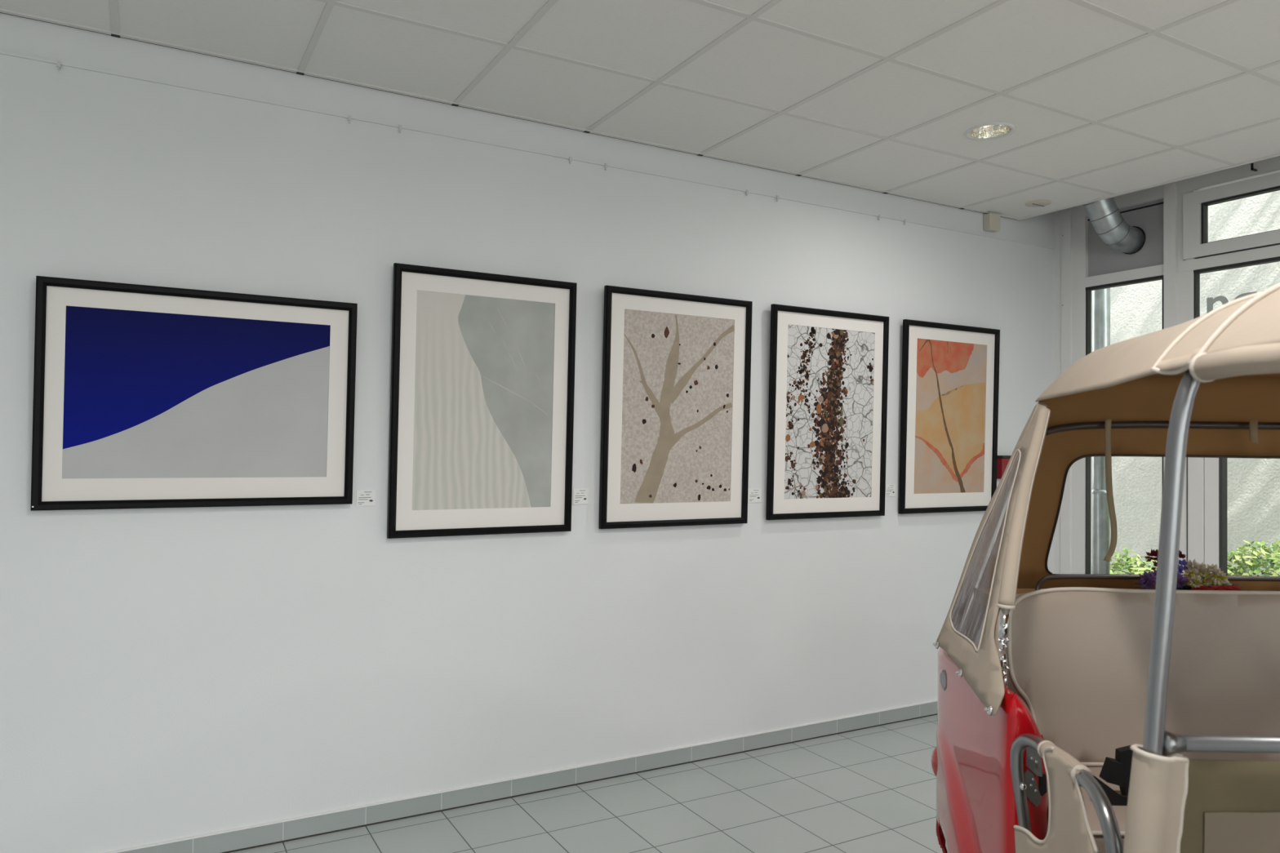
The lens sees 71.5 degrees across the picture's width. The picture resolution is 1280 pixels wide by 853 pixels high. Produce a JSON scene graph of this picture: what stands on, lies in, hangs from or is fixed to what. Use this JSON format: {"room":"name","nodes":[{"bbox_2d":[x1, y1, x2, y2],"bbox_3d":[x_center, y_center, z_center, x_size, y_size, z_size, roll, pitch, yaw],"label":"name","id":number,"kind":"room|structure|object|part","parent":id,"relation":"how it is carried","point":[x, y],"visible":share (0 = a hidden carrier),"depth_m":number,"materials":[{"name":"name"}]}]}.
{"room":"museum","nodes":[
{"label":"museum","id":0,"kind":"room"},
{"bbox_2d":[0,13,1054,852],"bbox_3d":[-1.040,-0.135,3.767,8.680,3.500,0.200,1,-1,-29],"label":"wall","id":1,"kind":"structure","parent":0,"point":[166,673],"depth_m":3.66,"materials":[{"name":"white paint"}]},
{"bbox_2d":[56,60,61,70],"bbox_3d":[-2.027,-1.259,3.098,0.012,0.030,0.009,1,-1,-29],"label":"hook","id":2,"kind":"object","parent":1,"relation":"attached to","point":[58,62],"visible":1,"depth_m":3.10,"materials":[{"name":"grey"}]},
{"bbox_2d":[30,275,357,511],"bbox_3d":[-1.604,-0.102,3.289,1.063,0.800,0.030,1,0,-29],"label":"framed picture","id":3,"kind":"object","parent":1,"relation":"attached to","point":[145,396],"visible":1,"depth_m":3.26,"materials":[{"name":"blue paper"}]},
{"bbox_2d":[62,305,330,478],"bbox_3d":[-1.612,-0.110,3.292,0.878,0.599,0.003,1,1,-29],"label":"print","id":4,"kind":"object","parent":3,"relation":"attached to","point":[147,394],"depth_m":3.27},
{"bbox_2d":[348,115,351,123],"bbox_3d":[-1.169,-1.238,3.581,0.012,0.030,0.009,1,-1,-29],"label":"hook","id":5,"kind":"object","parent":1,"relation":"attached to","point":[349,116],"visible":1,"depth_m":3.58,"materials":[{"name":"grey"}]},
{"bbox_2d":[355,489,375,506],"bbox_3d":[-1.112,0.290,3.603,0.075,0.064,0.004,1,-1,-29],"label":"card","id":6,"kind":"object","parent":1,"relation":"attached to","point":[367,497],"visible":1,"depth_m":3.60,"materials":[{"name":"white paper"}]},
{"bbox_2d":[399,124,402,133],"bbox_3d":[-0.993,-1.234,3.680,0.012,0.030,0.009,1,-1,-29],"label":"hook","id":7,"kind":"object","parent":1,"relation":"attached to","point":[400,126],"visible":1,"depth_m":3.68,"materials":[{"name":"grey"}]},
{"bbox_2d":[386,262,577,538],"bbox_3d":[-0.659,-0.097,3.823,0.818,1.123,0.028,1,0,-29],"label":"framed picture","id":8,"kind":"object","parent":1,"relation":"attached to","point":[482,384],"visible":1,"depth_m":3.81,"materials":[{"name":"grey paper"}]},
{"bbox_2d":[412,289,555,510],"bbox_3d":[-0.662,-0.102,3.827,0.623,0.912,0.001,1,0,-29],"label":"print","id":9,"kind":"object","parent":8,"relation":"attached to","point":[484,374],"depth_m":3.82},
{"bbox_2d":[102,699,937,852],"bbox_3d":[-0.975,1.573,3.659,8.360,0.074,0.010,1,-1,-29],"label":"baseboard","id":10,"kind":"structure","parent":1,"relation":"attached to","point":[249,837],"depth_m":3.89,"materials":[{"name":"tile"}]},
{"bbox_2d":[0,50,1055,249],"bbox_3d":[-0.939,-1.242,3.718,8.360,0.008,0.010,1,-1,-29],"label":"trim","id":11,"kind":"structure","parent":1,"relation":"attached to","point":[2,52],"depth_m":3.78,"materials":[{"name":"white paint"}]},
{"bbox_2d":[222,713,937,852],"bbox_3d":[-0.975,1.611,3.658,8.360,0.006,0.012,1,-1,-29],"label":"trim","id":12,"kind":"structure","parent":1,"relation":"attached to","point":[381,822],"depth_m":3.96,"materials":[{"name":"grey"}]},
{"bbox_2d":[573,488,588,504],"bbox_3d":[-0.272,0.321,4.076,0.076,0.070,0.004,1,-1,-29],"label":"card","id":13,"kind":"object","parent":1,"relation":"attached to","point":[580,496],"visible":1,"depth_m":4.07,"materials":[{"name":"white paper"}]},
{"bbox_2d":[0,8,1279,220],"bbox_3d":[0.914,-1.458,0.059,7.989,0.058,8.190,1,-1,-29],"label":"trim","id":14,"kind":"structure","parent":1,"relation":"attached to","point":[3,11],"depth_m":3.96,"materials":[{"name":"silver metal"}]},
{"bbox_2d":[599,284,752,528],"bbox_3d":[0.191,-0.080,4.301,0.830,1.124,0.028,1,0,-29],"label":"framed picture","id":15,"kind":"object","parent":1,"relation":"attached to","point":[677,366],"visible":1,"depth_m":4.29,"materials":[{"name":"beige paper"}]},
{"bbox_2d":[620,309,734,503],"bbox_3d":[0.190,-0.087,4.308,0.628,0.912,0.001,1,0,-29],"label":"print","id":16,"kind":"object","parent":15,"relation":"attached to","point":[677,369],"depth_m":4.30},
{"bbox_2d":[747,488,761,502],"bbox_3d":[0.588,0.355,4.561,0.084,0.070,0.004,1,-1,-29],"label":"card","id":17,"kind":"object","parent":1,"relation":"attached to","point":[754,495],"visible":0.99,"depth_m":4.56,"materials":[{"name":"white paper"}]},
{"bbox_2d":[765,303,888,519],"bbox_3d":[1.023,-0.066,4.770,0.810,1.112,0.052,1,-1,-29],"label":"framed picture","id":18,"kind":"object","parent":1,"relation":"attached to","point":[828,375],"visible":1,"depth_m":4.76,"materials":[{"name":"paper"}]},
{"bbox_2d":[784,324,875,498],"bbox_3d":[1.026,-0.071,4.778,0.611,0.911,0.002,1,0,-29],"label":"print","id":19,"kind":"object","parent":18,"relation":"attached to","point":[829,397],"depth_m":4.77},
{"bbox_2d":[884,484,895,496],"bbox_3d":[1.418,0.361,5.028,0.076,0.068,0.004,1,-1,-29],"label":"card","id":20,"kind":"object","parent":1,"relation":"attached to","point":[890,488],"visible":0.98,"depth_m":5.03,"materials":[{"name":"white paper"}]},
{"bbox_2d":[898,319,999,514],"bbox_3d":[1.832,-0.048,5.226,0.792,1.103,0.028,1,0,-29],"label":"framed picture","id":21,"kind":"object","parent":1,"relation":"attached to","point":[950,377],"visible":0.98,"depth_m":5.22,"materials":[{"name":"orange paper"}]},
{"bbox_2d":[913,337,986,493],"bbox_3d":[1.834,-0.054,5.234,0.590,0.891,0.004,1,0,-29],"label":"print","id":22,"kind":"object","parent":21,"relation":"attached to","point":[951,383],"depth_m":5.23},
{"bbox_2d":[982,213,999,232],"bbox_3d":[2.152,-1.246,5.435,0.094,0.100,0.055,1,-1,-29],"label":"sensor","id":23,"kind":"object","parent":1,"relation":"attached to","point":[991,221],"visible":1,"depth_m":5.41,"materials":[{"name":"beige plastic"}]},
{"bbox_2d":[996,455,1011,479],"bbox_3d":[2.269,0.251,5.478,0.170,0.143,0.058,1,-1,-29],"label":"alarm box","id":24,"kind":"object","parent":1,"relation":"attached to","point":[1002,460],"visible":0.27,"depth_m":5.43,"materials":[{"name":"red plastic"}]},
{"bbox_3d":[2.270,0.187,5.480,0.170,0.015,0.058,1,-1,-29],"label":"lid","id":25,"kind":"part","parent":24,"relation":"part of","materials":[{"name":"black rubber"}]},
{"bbox_2d":[231,715,942,852],"bbox_3d":[0.991,1.638,0.065,8.660,0.150,8.600,1,-1,-29],"label":"floor","id":26,"kind":"structure","parent":0,"point":[873,789],"depth_m":3.76,"materials":[{"name":"tile"}]},
{"bbox_2d":[931,282,1279,852],"bbox_3d":[1.551,0.699,1.171,1.716,1.878,3.121,1,-1,0],"label":"three wheeler","id":27,"kind":"object","parent":26,"relation":"on","point":[1077,713],"visible":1,"depth_m":2.12,"materials":[{"name":"red paint"}]},
{"bbox_2d":[931,746,936,777],"bbox_3d":[0.854,0.958,2.531,0.044,0.094,0.068,1,-1,0],"label":"tail lamp","id":28,"kind":"object","parent":27,"relation":"attached to","point":[934,754],"depth_m":2.52,"materials":[{"name":"red plastic"}]},
{"bbox_2d":[935,402,1047,715],"bbox_3d":[0.891,0.277,2.155,0.216,0.682,0.632,1,-1,8],"label":"curtain","id":29,"kind":"object","parent":27,"relation":"hanging from","point":[1005,665],"depth_m":2.12,"materials":[{"name":"beige fabric"}]},
{"bbox_3d":[0.793,0.746,1.840,0.014,0.016,0.011,1,-1,0],"label":"knob","id":30,"kind":"part","parent":27,"relation":"part of","materials":[{"name":"silver metal"}]},
{"bbox_3d":[0.840,0.752,1.865,0.025,0.045,0.010,1,-1,0],"label":"lever","id":31,"kind":"part","parent":27,"relation":"part of","materials":[{"name":"black"}]},
{"bbox_3d":[0.762,0.822,1.617,0.004,0.454,0.372,1,-1,0],"label":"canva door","id":32,"kind":"part","parent":27,"relation":"part of","materials":[{"name":"beige fabric"}]},
{"bbox_3d":[0.771,0.783,1.631,0.055,0.365,0.479,1,-1,7],"label":"rail","id":33,"kind":"part","parent":27,"relation":"part of","materials":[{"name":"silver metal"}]},
{"bbox_2d":[960,376,1279,641],"bbox_3d":[1.557,0.252,2.443,1.260,0.759,0.315,1,-1,0],"label":"curtain","id":34,"kind":"object","parent":27,"relation":"hanging from","point":[1236,398],"depth_m":2.32,"materials":[{"name":"beige fabric"}]},
{"bbox_3d":[1.552,0.615,2.127,1.514,0.413,0.260,1,-1,0],"label":"backrest","id":35,"kind":"part","parent":27,"relation":"part of","materials":[{"name":"beige leather"}]},
{"bbox_3d":[0.749,0.815,1.311,0.113,0.666,0.054,1,-1,0],"label":"post","id":36,"kind":"part","parent":27,"relation":"part of","materials":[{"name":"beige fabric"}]},
{"bbox_3d":[0.770,0.561,1.319,0.137,1.331,0.026,1,-1,0],"label":"post","id":37,"kind":"part","parent":27,"relation":"part of","materials":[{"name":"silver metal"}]},
{"bbox_2d":[1130,548,1244,591],"bbox_3d":[1.423,0.382,2.302,0.302,0.131,0.076,1,-1,2],"label":"flower spray","id":38,"kind":"object","parent":27,"relation":"on","point":[1197,574],"visible":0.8,"depth_m":2.29,"materials":[{"name":"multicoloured plant"}]},
{"bbox_2d":[1193,342,1279,380],"bbox_3d":[0.806,-0.092,0.797,0.062,0.042,0.904,1,-1,-3],"label":"canopy","id":39,"kind":"object","parent":27,"relation":"hanging from","point":[1215,361],"depth_m":1.17,"materials":[{"name":"beige fabric"}]},
{"bbox_2d":[0,0,1279,217],"bbox_3d":[0.908,-1.447,0.053,7.973,0.020,8.186,1,-1,-29],"label":"ceiling","id":40,"kind":"structure","parent":0,"point":[1014,42],"depth_m":3.41,"materials":[{"name":"tile"}]},
{"bbox_2d":[109,0,1279,208],"bbox_3d":[0.904,-1.436,0.042,7.955,0.005,8.170,1,-1,-29],"label":"ceiling grid","id":41,"kind":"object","parent":40,"relation":"attached to","point":[113,4],"depth_m":3.40,"materials":[{"name":"silver metal"}]},
{"bbox_2d":[964,122,1016,140],"bbox_3d":[1.596,-1.396,4.045,0.218,0.116,0.218,1,-1,-29],"label":"recessed light","id":42,"kind":"object","parent":40,"relation":"in","point":[987,131],"visible":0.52,"depth_m":4.10,"materials":[{"name":"white metal"}]},
{"bbox_2d":[1025,199,1051,207],"bbox_3d":[2.335,-1.304,5.208,0.144,0.014,0.144,1,-1,-29],"label":"ceiling vent","id":43,"kind":"object","parent":40,"relation":"in","point":[1042,202],"visible":1,"depth_m":5.18,"materials":[{"name":"beige plastic"}]},
{"bbox_2d":[1091,190,1279,576],"bbox_3d":[5.799,-2.707,5.820,0.300,9.100,19.000,1,-1,-29],"label":"wall","id":44,"kind":"structure","parent":0,"point":[1253,485],"depth_m":7.31,"materials":[{"name":"paint"}]},
{"bbox_3d":[3.286,1.550,4.738,0.120,0.280,2.316,1,-1,-29],"label":"wall","id":45,"kind":"structure","parent":0,"visible":0},
{"bbox_2d":[1053,207,1072,573],"bbox_3d":[2.752,-0.187,5.720,0.120,3.220,0.121,1,-1,-29],"label":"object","id":46,"kind":"structure","parent":45,"relation":"on","point":[1063,291],"depth_m":5.68,"materials":[{"name":"white paint"}]},
{"bbox_2d":[1071,184,1163,573],"bbox_3d":[2.921,-0.191,5.407,0.074,3.220,0.591,1,-1,-29],"label":"window","id":47,"kind":"structure","parent":45,"relation":"in","point":[1096,265],"depth_m":5.56,"materials":[{"name":"white"}]},
{"bbox_2d":[1083,196,1145,254],"bbox_3d":[2.704,-1.418,5.244,0.605,0.748,0.183,1,-1,-22],"label":"ventilation duct","id":48,"kind":"object","parent":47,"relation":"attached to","point":[1104,215],"visible":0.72,"depth_m":5.21,"materials":[{"name":"metal"}]},
{"bbox_3d":[2.939,-1.134,5.430,0.020,0.393,0.591,1,-1,-29],"label":"blind panel","id":49,"kind":"part","parent":47,"relation":"part of","materials":[{"name":"grey"}]},
{"bbox_2d":[1163,181,1177,475],"bbox_3d":[3.084,-0.195,5.122,0.110,3.220,0.066,1,-1,-29],"label":"trim","id":50,"kind":"structure","parent":45,"relation":"on","point":[1170,190],"depth_m":5.11,"materials":[{"name":"white"}]},
{"bbox_2d":[1177,155,1279,575],"bbox_3d":[3.439,-0.205,4.439,0.120,3.220,1.472,1,-1,-29],"label":"window","id":51,"kind":"structure","parent":45,"relation":"in","point":[1203,526],"depth_m":4.91,"materials":[{"name":"white metal"}]},
{"bbox_3d":[3.459,-0.204,4.451,0.074,3.220,1.472,1,-1,-29],"label":"frame","id":52,"kind":"part","parent":51,"relation":"part of","materials":[{"name":"white"}]},
{"bbox_3d":[3.458,-1.142,4.455,0.072,0.370,1.397,1,-1,-29],"label":"sash","id":53,"kind":"part","parent":51,"relation":"part of","materials":[{"name":"white"}]},
{"bbox_2d":[1206,290,1263,313],"bbox_3d":[3.263,-0.622,4.805,0.001,0.203,0.376,1,-1,-29],"label":"lettering","id":54,"kind":"object","parent":51,"relation":"attached to","point":[1224,300],"visible":0.17,"depth_m":4.92,"materials":[{"name":"white"}]},
{"label":"outside","id":55,"kind":"structure","parent":0,"visible":0},
{"bbox_3d":[8.527,1.949,4.424,8.720,0.200,20.000,1,-1,-29],"label":"trim","id":56,"kind":"structure","parent":55,"visible":0},
{"bbox_2d":[1091,288,1110,573],"bbox_3d":[3.151,-0.281,6.239,0.122,4.200,0.311,1,-1,-29],"label":"downpipe","id":57,"kind":"object","parent":56,"relation":"on","point":[1100,298],"visible":0.25,"depth_m":6.11,"materials":[{"name":"metal"}]},
{"bbox_2d":[1091,546,1157,574],"bbox_3d":[3.712,1.386,6.807,1.015,0.911,0.876,1,-1,-29],"label":"shrub","id":58,"kind":"object","parent":56,"relation":"on","point":[1131,571],"visible":0.08,"depth_m":6.75,"materials":[{"name":"green plant"}]},
{"bbox_2d":[1227,538,1279,576],"bbox_3d":[4.239,1.289,5.924,1.066,1.092,1.085,1,-1,-29],"label":"shrub","id":59,"kind":"object","parent":56,"relation":"on","point":[1255,565],"visible":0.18,"depth_m":5.88,"materials":[{"name":"green plant"}]}
]}

